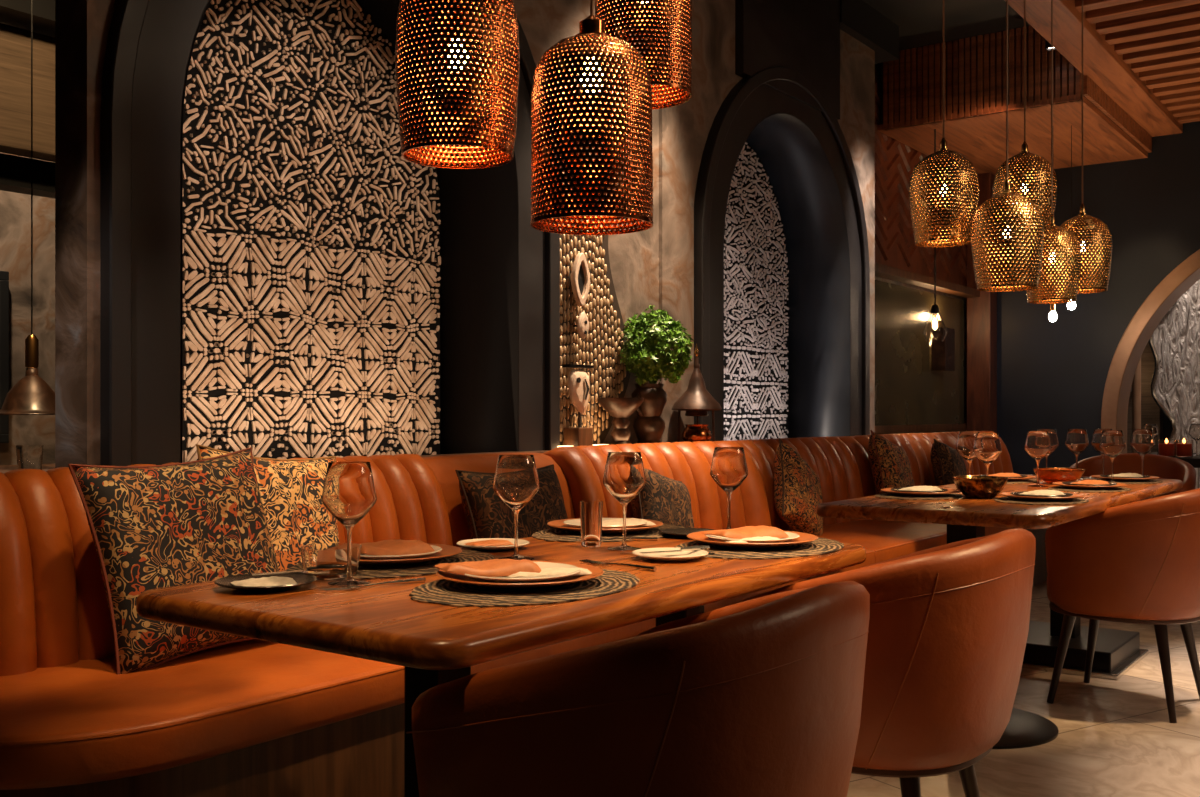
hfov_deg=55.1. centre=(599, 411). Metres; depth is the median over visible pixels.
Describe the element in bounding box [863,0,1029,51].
ceiling
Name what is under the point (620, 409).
pedestal bowl
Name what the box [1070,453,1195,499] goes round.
tub chair
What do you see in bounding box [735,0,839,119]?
trim
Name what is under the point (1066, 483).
dinner plate
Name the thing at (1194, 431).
bowl
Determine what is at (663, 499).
throw pillow
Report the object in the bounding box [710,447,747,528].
wine glass
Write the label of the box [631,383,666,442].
urn
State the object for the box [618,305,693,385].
herb plant
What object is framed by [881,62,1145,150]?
trim
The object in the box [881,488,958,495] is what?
charger plate
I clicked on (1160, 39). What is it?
slatted ceiling
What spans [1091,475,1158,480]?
charger plate
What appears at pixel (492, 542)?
napkin
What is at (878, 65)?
wall
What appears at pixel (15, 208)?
wall
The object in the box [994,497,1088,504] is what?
woven placemat
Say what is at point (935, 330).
pendant
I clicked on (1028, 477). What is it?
charger plate
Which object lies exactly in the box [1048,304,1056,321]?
bulb
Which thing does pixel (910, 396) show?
wall panel
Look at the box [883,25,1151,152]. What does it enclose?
trim
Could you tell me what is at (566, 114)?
pendant lamp
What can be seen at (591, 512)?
water tumbler
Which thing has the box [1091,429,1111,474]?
wine glass
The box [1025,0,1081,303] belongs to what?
pendant lamp
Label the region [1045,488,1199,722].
tub chair
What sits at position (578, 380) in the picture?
head sculpture
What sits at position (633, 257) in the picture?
wall
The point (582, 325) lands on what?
ornament
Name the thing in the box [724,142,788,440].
decorative wall panel
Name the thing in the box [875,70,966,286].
wall panel
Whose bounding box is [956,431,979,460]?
bowl
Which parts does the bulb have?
bulb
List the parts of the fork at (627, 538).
handle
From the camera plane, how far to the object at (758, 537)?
2.49 m
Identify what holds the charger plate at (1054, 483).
on the woven placemat at (1059, 488)
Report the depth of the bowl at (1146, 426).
7.42 m
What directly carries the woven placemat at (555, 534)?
on the dining table at (435, 644)
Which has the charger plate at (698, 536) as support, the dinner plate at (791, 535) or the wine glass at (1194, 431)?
the dinner plate at (791, 535)
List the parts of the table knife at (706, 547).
blade, handle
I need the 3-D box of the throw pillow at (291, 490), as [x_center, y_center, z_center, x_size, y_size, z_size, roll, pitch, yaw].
[-0.861,0.335,3.057,0.188,0.504,0.471,0,0,43]
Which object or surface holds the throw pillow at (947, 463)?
on the banquette
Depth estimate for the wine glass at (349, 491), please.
1.98 m
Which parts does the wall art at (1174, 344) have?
edge trim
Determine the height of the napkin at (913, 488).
0.017 m
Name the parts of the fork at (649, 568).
handle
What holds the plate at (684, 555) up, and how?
on the dining table at (435, 644)
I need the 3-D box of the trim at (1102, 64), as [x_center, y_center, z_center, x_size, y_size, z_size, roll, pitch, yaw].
[2.874,-2.360,6.880,0.240,0.379,5.300,0,0,36]
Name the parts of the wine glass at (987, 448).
stem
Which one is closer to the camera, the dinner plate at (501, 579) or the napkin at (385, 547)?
the dinner plate at (501, 579)
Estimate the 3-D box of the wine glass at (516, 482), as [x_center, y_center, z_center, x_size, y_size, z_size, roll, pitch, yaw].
[-0.171,0.194,2.342,0.095,0.212,0.095,0,0,18]
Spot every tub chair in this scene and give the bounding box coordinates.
[406,581,869,796]
[738,528,1035,796]
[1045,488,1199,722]
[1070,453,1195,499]
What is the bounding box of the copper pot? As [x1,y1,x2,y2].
[682,424,711,441]
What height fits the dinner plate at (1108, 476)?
0.014 m
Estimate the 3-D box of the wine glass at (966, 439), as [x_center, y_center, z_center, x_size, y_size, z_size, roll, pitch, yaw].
[1.457,0.188,4.534,0.103,0.222,0.103,0,0,33]
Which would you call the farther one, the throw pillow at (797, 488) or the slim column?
the slim column
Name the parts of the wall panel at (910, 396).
mirror frame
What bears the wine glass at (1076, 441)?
on the dining table at (1116, 652)
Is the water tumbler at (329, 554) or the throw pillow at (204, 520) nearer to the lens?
the water tumbler at (329, 554)
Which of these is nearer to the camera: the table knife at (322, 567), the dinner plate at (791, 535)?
the table knife at (322, 567)
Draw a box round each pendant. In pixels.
[923,129,946,341]
[1067,125,1075,309]
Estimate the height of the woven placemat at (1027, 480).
0.005 m
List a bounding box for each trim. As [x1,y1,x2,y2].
[0,0,54,37]
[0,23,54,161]
[0,153,54,198]
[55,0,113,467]
[100,0,559,465]
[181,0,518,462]
[420,450,547,456]
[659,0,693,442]
[694,67,869,441]
[723,113,850,440]
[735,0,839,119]
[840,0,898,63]
[875,263,979,297]
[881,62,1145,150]
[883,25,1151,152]
[967,173,996,432]
[1004,0,1182,136]
[1101,249,1199,454]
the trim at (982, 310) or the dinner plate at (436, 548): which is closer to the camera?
the dinner plate at (436, 548)
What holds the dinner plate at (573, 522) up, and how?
on the charger plate at (556, 523)
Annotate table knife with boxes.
[251,565,344,574]
[620,552,714,554]
[639,545,709,553]
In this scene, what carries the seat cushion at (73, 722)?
on the banquette
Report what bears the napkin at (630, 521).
on the dinner plate at (573, 522)
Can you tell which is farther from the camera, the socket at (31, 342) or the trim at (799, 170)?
the trim at (799, 170)
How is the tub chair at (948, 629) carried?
on the floor
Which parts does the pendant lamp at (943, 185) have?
lamp shade, cord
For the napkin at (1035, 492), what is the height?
0.017 m
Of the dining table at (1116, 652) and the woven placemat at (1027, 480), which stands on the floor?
the dining table at (1116, 652)
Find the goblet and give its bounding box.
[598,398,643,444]
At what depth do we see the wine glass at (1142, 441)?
5.12 m
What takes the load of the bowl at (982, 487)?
on the dining table at (1116, 652)
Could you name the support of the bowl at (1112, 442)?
on the wine glass at (1112, 442)
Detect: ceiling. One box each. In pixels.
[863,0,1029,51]
[1075,0,1199,123]
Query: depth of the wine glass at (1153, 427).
7.42 m
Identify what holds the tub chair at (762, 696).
on the floor
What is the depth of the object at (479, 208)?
4.60 m
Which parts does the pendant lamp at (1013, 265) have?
cord, lamp shade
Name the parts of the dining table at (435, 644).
post, post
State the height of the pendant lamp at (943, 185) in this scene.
1.902 m
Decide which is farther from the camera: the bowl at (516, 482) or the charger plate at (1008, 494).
the charger plate at (1008, 494)
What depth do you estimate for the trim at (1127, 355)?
9.16 m
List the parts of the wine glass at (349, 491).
stem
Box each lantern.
[672,343,721,441]
[931,327,954,370]
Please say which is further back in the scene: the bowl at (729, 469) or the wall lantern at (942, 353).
the wall lantern at (942, 353)
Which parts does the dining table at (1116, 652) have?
post, plate, post, plate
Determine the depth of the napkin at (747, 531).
2.56 m
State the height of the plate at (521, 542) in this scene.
0.014 m
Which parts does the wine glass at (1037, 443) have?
stem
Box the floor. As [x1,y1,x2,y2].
[847,581,1199,796]
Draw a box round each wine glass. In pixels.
[321,461,376,586]
[493,454,539,559]
[603,452,645,550]
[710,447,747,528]
[956,431,979,475]
[973,433,1001,475]
[1024,431,1051,486]
[1037,429,1058,478]
[1065,429,1088,477]
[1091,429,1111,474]
[1099,430,1125,481]
[1130,429,1154,474]
[1143,424,1157,453]
[1189,424,1199,455]
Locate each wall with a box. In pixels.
[0,152,54,464]
[114,0,874,443]
[875,63,966,434]
[997,121,1199,474]
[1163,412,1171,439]
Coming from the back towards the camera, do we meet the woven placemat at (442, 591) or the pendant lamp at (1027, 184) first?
the pendant lamp at (1027, 184)
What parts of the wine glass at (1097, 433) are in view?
stem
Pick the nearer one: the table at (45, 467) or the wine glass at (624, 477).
the wine glass at (624, 477)
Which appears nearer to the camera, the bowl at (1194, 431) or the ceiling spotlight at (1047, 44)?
the ceiling spotlight at (1047, 44)
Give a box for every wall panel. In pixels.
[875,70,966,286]
[875,280,966,432]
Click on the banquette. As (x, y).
(253, 717)
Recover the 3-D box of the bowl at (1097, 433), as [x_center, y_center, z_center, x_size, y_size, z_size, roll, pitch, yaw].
[2.308,0.137,5.275,0.103,0.120,0.103,0,0,11]
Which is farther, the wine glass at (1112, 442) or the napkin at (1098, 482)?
the wine glass at (1112, 442)
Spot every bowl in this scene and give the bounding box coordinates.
[321,461,376,525]
[493,454,539,509]
[603,452,645,502]
[710,447,747,491]
[952,476,1007,498]
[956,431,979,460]
[1024,431,1051,459]
[1033,468,1084,483]
[1037,429,1058,454]
[1065,429,1088,453]
[1091,429,1111,453]
[1099,430,1125,457]
[1130,429,1154,454]
[1143,424,1157,438]
[1189,424,1199,440]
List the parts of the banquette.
backrest, backrest, backrest, backrest, backrest, backrest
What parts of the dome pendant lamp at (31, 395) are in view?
lamp shade, cord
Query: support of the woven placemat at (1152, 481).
on the dining table at (1116, 652)
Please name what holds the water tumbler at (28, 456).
on the table at (45, 467)
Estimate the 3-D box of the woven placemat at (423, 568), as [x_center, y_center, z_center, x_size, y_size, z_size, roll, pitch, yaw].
[-0.404,0.297,2.278,0.340,0.005,0.482,0,0,30]
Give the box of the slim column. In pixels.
[1132,358,1140,452]
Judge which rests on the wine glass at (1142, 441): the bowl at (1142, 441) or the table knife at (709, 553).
the bowl at (1142, 441)
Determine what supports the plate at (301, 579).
on the dining table at (435, 644)
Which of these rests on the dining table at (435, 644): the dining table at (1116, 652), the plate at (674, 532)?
the plate at (674, 532)
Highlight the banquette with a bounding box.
[0,431,1047,796]
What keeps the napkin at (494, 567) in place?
on the dinner plate at (501, 579)
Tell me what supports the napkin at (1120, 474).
on the dinner plate at (1108, 476)
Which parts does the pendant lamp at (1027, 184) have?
lamp shade, cord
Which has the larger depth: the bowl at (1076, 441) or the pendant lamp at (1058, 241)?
the bowl at (1076, 441)
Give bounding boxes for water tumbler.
[16,445,43,469]
[300,543,361,579]
[580,501,602,546]
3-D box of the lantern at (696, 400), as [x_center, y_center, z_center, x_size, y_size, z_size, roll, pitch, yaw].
[0.452,-0.083,5.380,0.236,0.475,0.236,0,0,36]
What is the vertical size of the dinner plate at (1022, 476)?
0.014 m
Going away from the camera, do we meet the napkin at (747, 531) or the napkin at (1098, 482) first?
the napkin at (747, 531)
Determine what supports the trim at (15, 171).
attached to the wall panel at (15, 43)
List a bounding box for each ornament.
[571,253,589,305]
[573,306,588,338]
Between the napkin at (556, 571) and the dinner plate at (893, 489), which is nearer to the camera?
the napkin at (556, 571)
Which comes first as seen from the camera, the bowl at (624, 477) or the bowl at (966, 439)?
the bowl at (624, 477)
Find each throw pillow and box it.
[68,447,278,674]
[196,444,338,571]
[455,464,567,538]
[631,468,693,527]
[773,438,822,535]
[868,430,914,494]
[930,439,967,485]
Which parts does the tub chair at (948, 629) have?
leg, leg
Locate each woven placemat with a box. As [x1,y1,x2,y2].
[286,550,494,579]
[409,569,639,606]
[532,524,684,541]
[674,538,843,558]
[874,493,963,499]
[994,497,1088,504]
[1006,479,1039,483]
[1048,486,1130,492]
[1091,479,1162,483]
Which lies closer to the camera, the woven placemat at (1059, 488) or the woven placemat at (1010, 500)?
the woven placemat at (1010, 500)
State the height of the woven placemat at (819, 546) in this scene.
0.005 m
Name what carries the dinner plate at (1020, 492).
on the charger plate at (1008, 494)
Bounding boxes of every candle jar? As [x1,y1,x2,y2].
[1158,438,1175,456]
[1176,439,1192,456]
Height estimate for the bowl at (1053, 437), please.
0.120 m
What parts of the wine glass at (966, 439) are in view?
stem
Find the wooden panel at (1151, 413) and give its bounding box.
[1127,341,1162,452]
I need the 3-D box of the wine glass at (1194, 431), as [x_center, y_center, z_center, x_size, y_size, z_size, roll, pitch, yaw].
[3.938,0.184,7.589,0.095,0.212,0.095,0,0,12]
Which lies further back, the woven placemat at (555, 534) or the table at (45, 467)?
the table at (45, 467)
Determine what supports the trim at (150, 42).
attached to the wall at (633, 257)
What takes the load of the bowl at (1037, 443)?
on the wine glass at (1037, 443)
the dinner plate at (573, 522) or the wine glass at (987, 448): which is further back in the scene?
the wine glass at (987, 448)
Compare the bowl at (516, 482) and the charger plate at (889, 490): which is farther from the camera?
the charger plate at (889, 490)
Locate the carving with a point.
(601, 347)
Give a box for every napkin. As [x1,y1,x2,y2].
[230,576,296,585]
[360,540,438,555]
[433,559,540,576]
[465,539,513,545]
[508,567,591,577]
[602,518,655,525]
[703,525,788,538]
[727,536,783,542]
[898,485,940,490]
[989,473,1020,476]
[1021,489,1064,494]
[1070,480,1109,484]
[1109,473,1142,476]
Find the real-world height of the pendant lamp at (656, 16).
1.738 m
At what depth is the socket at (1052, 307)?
8.07 m
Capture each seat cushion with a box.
[0,549,874,789]
[817,520,1017,562]
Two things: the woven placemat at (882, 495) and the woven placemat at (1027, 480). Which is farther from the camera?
the woven placemat at (1027, 480)
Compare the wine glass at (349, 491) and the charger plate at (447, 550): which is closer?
the wine glass at (349, 491)
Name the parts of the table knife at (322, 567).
blade, handle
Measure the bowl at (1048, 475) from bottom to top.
0.062 m
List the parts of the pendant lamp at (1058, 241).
cord, lamp shade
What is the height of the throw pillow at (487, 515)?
0.409 m
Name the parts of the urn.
handle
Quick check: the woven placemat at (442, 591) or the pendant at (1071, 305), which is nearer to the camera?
the woven placemat at (442, 591)
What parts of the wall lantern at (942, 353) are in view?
plate, plate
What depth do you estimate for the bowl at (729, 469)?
2.83 m
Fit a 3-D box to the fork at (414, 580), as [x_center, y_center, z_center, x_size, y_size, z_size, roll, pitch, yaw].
[-0.385,0.295,1.967,0.190,0.009,0.023,0,0,-37]
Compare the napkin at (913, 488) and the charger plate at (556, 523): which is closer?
the charger plate at (556, 523)
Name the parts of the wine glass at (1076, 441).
stem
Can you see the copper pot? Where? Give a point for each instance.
(691, 432)
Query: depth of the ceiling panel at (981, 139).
8.39 m
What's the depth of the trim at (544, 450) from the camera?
4.29 m
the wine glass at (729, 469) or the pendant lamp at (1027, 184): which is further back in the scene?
the pendant lamp at (1027, 184)
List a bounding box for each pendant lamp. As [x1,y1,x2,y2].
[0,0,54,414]
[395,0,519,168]
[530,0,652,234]
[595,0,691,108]
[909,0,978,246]
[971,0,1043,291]
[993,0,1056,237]
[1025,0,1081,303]
[1057,0,1112,293]
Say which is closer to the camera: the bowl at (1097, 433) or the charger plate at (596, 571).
the charger plate at (596, 571)
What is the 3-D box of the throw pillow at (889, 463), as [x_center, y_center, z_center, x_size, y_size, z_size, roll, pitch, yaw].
[1.606,0.360,6.295,0.211,0.527,0.543,0,0,32]
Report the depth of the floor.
3.68 m
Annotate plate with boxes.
[214,573,317,591]
[359,543,461,564]
[360,545,441,559]
[436,560,603,587]
[456,538,528,550]
[465,562,580,582]
[547,518,662,532]
[563,518,646,528]
[632,547,707,560]
[660,528,713,537]
[687,530,817,547]
[705,532,799,542]
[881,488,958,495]
[891,487,947,492]
[971,475,1035,480]
[979,474,1027,477]
[1000,492,1083,500]
[1010,491,1072,496]
[1052,482,1126,488]
[1062,481,1116,485]
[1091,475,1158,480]
[1100,475,1149,477]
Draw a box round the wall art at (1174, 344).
[1149,279,1199,488]
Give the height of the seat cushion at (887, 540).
0.105 m
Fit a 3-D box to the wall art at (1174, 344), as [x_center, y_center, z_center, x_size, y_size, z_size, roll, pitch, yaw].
[6.273,-0.751,9.066,3.574,3.005,0.118,0,0,36]
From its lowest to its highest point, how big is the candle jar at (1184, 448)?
0.122 m
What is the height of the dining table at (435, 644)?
0.750 m
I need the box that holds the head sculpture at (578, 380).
[562,364,593,445]
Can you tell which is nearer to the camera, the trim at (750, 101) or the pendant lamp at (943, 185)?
the pendant lamp at (943, 185)
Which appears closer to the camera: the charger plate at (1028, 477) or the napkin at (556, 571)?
the napkin at (556, 571)
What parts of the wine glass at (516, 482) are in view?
stem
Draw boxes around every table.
[0,463,54,473]
[136,537,865,796]
[816,474,1182,748]
[1147,452,1199,467]
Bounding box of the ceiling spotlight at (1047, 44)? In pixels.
[1045,39,1054,50]
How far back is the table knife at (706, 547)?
2.37 m
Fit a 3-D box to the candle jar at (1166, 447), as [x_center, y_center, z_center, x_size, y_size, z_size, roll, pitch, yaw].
[3.634,0.229,7.377,0.104,0.122,0.104,0,0,36]
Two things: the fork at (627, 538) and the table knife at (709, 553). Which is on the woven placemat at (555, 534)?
the fork at (627, 538)
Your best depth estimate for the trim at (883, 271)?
8.68 m
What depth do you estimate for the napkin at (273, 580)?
1.94 m
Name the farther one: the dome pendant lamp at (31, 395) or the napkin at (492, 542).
the dome pendant lamp at (31, 395)
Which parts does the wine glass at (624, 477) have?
stem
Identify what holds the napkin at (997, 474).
on the dinner plate at (1022, 476)
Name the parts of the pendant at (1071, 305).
cord, bulb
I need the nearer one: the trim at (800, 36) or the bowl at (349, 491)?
the bowl at (349, 491)
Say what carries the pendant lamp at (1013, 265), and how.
hanging from the ceiling at (920, 22)
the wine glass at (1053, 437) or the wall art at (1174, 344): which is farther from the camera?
the wall art at (1174, 344)
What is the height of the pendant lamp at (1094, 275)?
2.033 m
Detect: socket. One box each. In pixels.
[25,335,38,367]
[1050,304,1054,310]
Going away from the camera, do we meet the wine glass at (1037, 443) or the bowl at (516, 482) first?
the bowl at (516, 482)
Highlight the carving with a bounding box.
[555,137,630,445]
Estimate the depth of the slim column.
9.90 m
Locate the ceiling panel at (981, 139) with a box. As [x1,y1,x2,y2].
[877,94,1147,174]
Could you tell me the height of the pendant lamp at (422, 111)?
1.998 m
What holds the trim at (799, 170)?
attached to the wall at (633, 257)
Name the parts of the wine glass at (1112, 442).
stem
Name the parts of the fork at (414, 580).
handle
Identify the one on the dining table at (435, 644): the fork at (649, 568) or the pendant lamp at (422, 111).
the fork at (649, 568)
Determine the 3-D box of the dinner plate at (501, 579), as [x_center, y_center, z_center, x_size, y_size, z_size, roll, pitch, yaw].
[-0.138,0.281,1.996,0.210,0.016,0.210,0,0,36]
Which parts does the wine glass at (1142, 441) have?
stem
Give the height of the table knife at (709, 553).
0.011 m
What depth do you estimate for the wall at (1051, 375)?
9.34 m
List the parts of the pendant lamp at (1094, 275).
cord, lamp shade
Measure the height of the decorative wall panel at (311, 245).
1.836 m
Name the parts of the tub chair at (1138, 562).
leg, leg, leg, leg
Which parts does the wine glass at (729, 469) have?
stem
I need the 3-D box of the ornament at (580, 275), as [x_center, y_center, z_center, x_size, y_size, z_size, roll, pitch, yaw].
[-0.094,-0.550,4.788,0.057,0.222,0.110,0,0,36]
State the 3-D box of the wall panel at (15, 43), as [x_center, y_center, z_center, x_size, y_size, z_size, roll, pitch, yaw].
[-2.702,-1.440,5.072,0.150,0.540,4.000,0,0,36]
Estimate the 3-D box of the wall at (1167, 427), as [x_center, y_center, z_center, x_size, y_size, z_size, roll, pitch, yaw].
[6.056,-0.750,10.995,11.200,3.600,0.100,0,0,36]
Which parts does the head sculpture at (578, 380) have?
rod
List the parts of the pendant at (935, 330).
lamp shade, cord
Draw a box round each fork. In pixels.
[320,577,425,590]
[576,537,656,540]
[579,559,656,571]
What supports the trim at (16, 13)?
attached to the wall panel at (15, 43)

